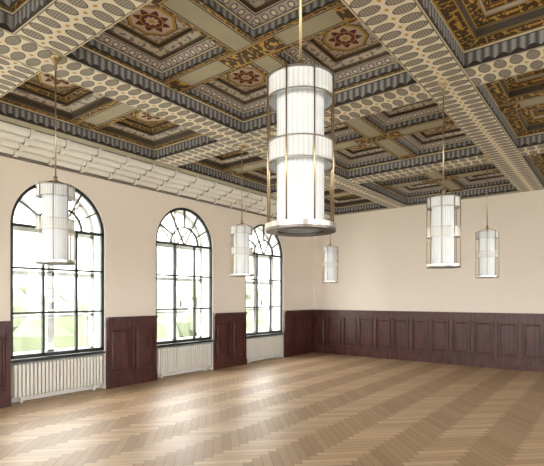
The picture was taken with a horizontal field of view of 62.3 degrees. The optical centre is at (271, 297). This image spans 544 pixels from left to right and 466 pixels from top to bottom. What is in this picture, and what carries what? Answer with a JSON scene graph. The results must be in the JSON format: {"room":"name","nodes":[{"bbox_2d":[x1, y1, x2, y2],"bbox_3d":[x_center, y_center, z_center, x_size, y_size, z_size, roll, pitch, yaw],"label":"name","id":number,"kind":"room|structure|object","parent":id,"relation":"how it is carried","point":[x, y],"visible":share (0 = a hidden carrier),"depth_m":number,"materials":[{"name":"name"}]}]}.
{"room":"ballroom","nodes":[
{"label":"ballroom","id":0,"kind":"room"},
{"bbox_2d":[13,189,269,324],"bbox_3d":[-14.825,-0.150,26.560,4.100,12.500,44.000,0,0,38],"label":"sky","id":1,"kind":"structure","parent":0,"point":[23,242],"depth_m":27.70,"materials":[{"name":"white"}]},
{"bbox_2d":[0,157,312,402],"bbox_3d":[-3.682,-0.660,7.315,0.420,4.720,15.500,0,0,38],"label":"wall","id":2,"kind":"structure","parent":0,"point":[131,217],"depth_m":8.48,"materials":[{"name":"beige paint"}]},
{"bbox_2d":[0,321,11,407],"bbox_3d":[-4.195,0.970,6.234,0.085,1.260,1.080,0,0,38],"label":"trim","id":3,"kind":"structure","parent":2,"relation":"attached to","point":[5,326],"depth_m":6.61,"materials":[{"name":"brown wood"}]},
{"bbox_2d":[10,181,104,362],"bbox_3d":[-3.576,-0.456,7.436,0.420,2.861,1.552,0,0,38],"label":"window","id":4,"kind":"structure","parent":2,"relation":"in","point":[50,352],"depth_m":7.53,"materials":[{"name":"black metal"}]},
{"bbox_2d":[106,315,157,388],"bbox_3d":[-2.572,0.970,8.342,0.085,1.260,1.080,0,0,38],"label":"trim","id":5,"kind":"structure","parent":2,"relation":"attached to","point":[131,341],"depth_m":8.30,"materials":[{"name":"brown wood"}]},
{"bbox_2d":[0,120,332,219],"bbox_3d":[-3.238,-2.223,6.974,0.700,0.316,15.500,0,0,38],"label":"crown molding","id":6,"kind":"structure","parent":2,"relation":"attached to","point":[18,143],"depth_m":7.72,"materials":[{"name":"white paint"}]},
{"bbox_2d":[156,208,212,347],"bbox_3d":[-1.953,-0.456,9.543,0.420,2.861,1.552,0,0,38],"label":"window","id":7,"kind":"structure","parent":2,"relation":"in","point":[173,244],"depth_m":9.64,"materials":[{"name":"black metal"}]},
{"bbox_2d":[213,312,247,369],"bbox_3d":[-0.950,0.970,10.449,0.085,1.260,1.080,0,0,38],"label":"trim","id":8,"kind":"structure","parent":2,"relation":"attached to","point":[229,329],"depth_m":10.40,"materials":[{"name":"brown wood"}]},
{"bbox_2d":[245,224,282,337],"bbox_3d":[-0.330,-0.456,11.651,0.420,2.861,1.552,0,0,38],"label":"window","id":9,"kind":"structure","parent":2,"relation":"in","point":[254,333],"depth_m":11.75,"materials":[{"name":"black metal"}]},
{"bbox_2d":[283,310,313,356],"bbox_3d":[0.769,0.970,12.681,0.085,1.260,1.394,0,0,38],"label":"trim","id":10,"kind":"structure","parent":2,"relation":"attached to","point":[297,324],"depth_m":12.62,"materials":[{"name":"brown wood"}]},
{"bbox_2d":[0,0,543,215],"bbox_3d":[0.953,-2.735,3.671,12.210,0.770,16.220,0,0,38],"label":"ceiling","id":11,"kind":"structure","parent":0,"point":[177,85],"depth_m":5.22,"materials":[{"name":"multicoloured paint"}]},
{"bbox_2d":[35,54,75,264],"bbox_3d":[-2.111,-1.340,4.389,0.356,2.020,0.356,0,0,38],"label":"pendant lantern","id":12,"kind":"object","parent":11,"relation":"hanging from","point":[55,225],"visible":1,"depth_m":4.29,"materials":[{"name":"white glass"}]},
{"bbox_2d":[230,143,253,276],"bbox_3d":[-0.461,-1.340,6.892,0.356,2.020,0.356,0,0,38],"label":"pendant lantern","id":13,"kind":"object","parent":11,"relation":"hanging from","point":[241,251],"visible":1,"depth_m":6.79,"materials":[{"name":"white glass"}]},
{"bbox_2d":[265,0,335,236],"bbox_3d":[0.142,-1.340,2.250,0.356,2.020,0.356,0,0,38],"label":"pendant lantern","id":14,"kind":"object","parent":11,"relation":"hanging from","point":[300,93],"visible":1,"depth_m":2.14,"materials":[{"name":"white glass"}]},
{"bbox_2d":[322,188,338,282],"bbox_3d":[1.257,-1.340,9.697,0.356,2.020,0.356,0,0,38],"label":"pendant lantern","id":15,"kind":"object","parent":11,"relation":"hanging from","point":[330,264],"visible":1,"depth_m":9.59,"materials":[{"name":"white glass"}]},
{"bbox_2d":[426,80,460,268],"bbox_3d":[1.866,-1.340,4.899,0.356,2.020,0.356,0,0,38],"label":"pendant lantern","id":16,"kind":"object","parent":11,"relation":"hanging from","point":[443,232],"visible":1,"depth_m":4.80,"materials":[{"name":"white glass"}]},
{"bbox_2d":[475,154,498,277],"bbox_3d":[3.538,-1.340,7.398,0.356,2.020,0.356,0,0,38],"label":"pendant lantern","id":17,"kind":"object","parent":11,"relation":"hanging from","point":[487,254],"visible":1,"depth_m":7.30,"materials":[{"name":"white glass"}]},
{"bbox_2d":[0,352,543,465],"bbox_3d":[0.989,1.660,3.719,12.070,0.120,16.100,0,0,38],"label":"floor","id":18,"kind":"structure","parent":0,"point":[309,409],"depth_m":5.88,"materials":[{"name":"brown wood"}]},
{"bbox_2d":[11,355,102,402],"bbox_3d":[-3.462,1.300,7.367,0.135,0.600,1.490,0,0,38],"label":"radiator","id":19,"kind":"object","parent":18,"relation":"on","point":[38,377],"visible":1,"depth_m":7.22,"materials":[{"name":"white metal"}]},
{"bbox_2d":[157,343,210,377],"bbox_3d":[-1.839,1.300,9.475,0.135,0.600,1.490,0,0,38],"label":"radiator","id":20,"kind":"object","parent":18,"relation":"on","point":[185,357],"visible":0.94,"depth_m":9.36,"materials":[{"name":"white metal"}]},
{"bbox_2d":[246,335,281,362],"bbox_3d":[-0.216,1.300,11.582,0.135,0.600,1.490,0,0,38],"label":"radiator","id":21,"kind":"object","parent":18,"relation":"on","point":[257,347],"visible":0.93,"depth_m":11.47,"materials":[{"name":"white metal"}]},
{"bbox_2d":[313,189,543,313],"bbox_3d":[5.809,-0.710,9.978,12.170,4.620,0.300,0,0,38],"label":"wall","id":22,"kind":"structure","parent":0,"point":[382,253],"depth_m":11.29,"materials":[{"name":"beige paint"}]},
{"bbox_2d":[312,309,543,371],"bbox_3d":[5.691,0.970,9.826,11.368,1.260,0.085,0,0,38],"label":"wainscoting","id":23,"kind":"structure","parent":22,"relation":"attached to","point":[513,341],"depth_m":11.07,"materials":[{"name":"brown wood"}]},
{"label":"outside","id":24,"kind":"structure","parent":0,"visible":0},
{"bbox_3d":[0.000,6.200,0.000,120.000,0.200,120.000,0,0,38],"label":"ground","id":25,"kind":"structure","parent":24,"visible":0},
{"bbox_2d":[13,286,88,352],"bbox_3d":[-8.677,2.824,16.082,4.378,6.552,5.459,0,0,3],"label":"tree","id":26,"kind":"object","parent":25,"relation":"on","point":[26,331],"visible":0.12,"depth_m":14.99,"materials":[{"name":"green plant"}]},
{"bbox_2d":[79,295,179,341],"bbox_3d":[-7.065,2.530,21.629,6.198,7.141,5.789,0,0,22],"label":"tree","id":27,"kind":"object","parent":25,"relation":"on","point":[163,326],"visible":0.02,"depth_m":20.23,"materials":[{"name":"green plant"}]},
{"bbox_2d":[177,307,197,337],"bbox_3d":[-2.868,2.991,23.091,4.228,6.218,4.200,0,0,-20],"label":"tree","id":28,"kind":"object","parent":25,"relation":"on","point":[185,324],"visible":0.06,"depth_m":21.88,"materials":[{"name":"green plant"}]},
{"bbox_2d":[190,282,268,331],"bbox_3d":[-2.454,2.126,28.602,5.315,7.949,5.944,0,0,38],"label":"tree","id":29,"kind":"object","parent":25,"relation":"on","point":[262,320],"visible":0.04,"depth_m":26.91,"materials":[{"name":"green plant"}]}
]}

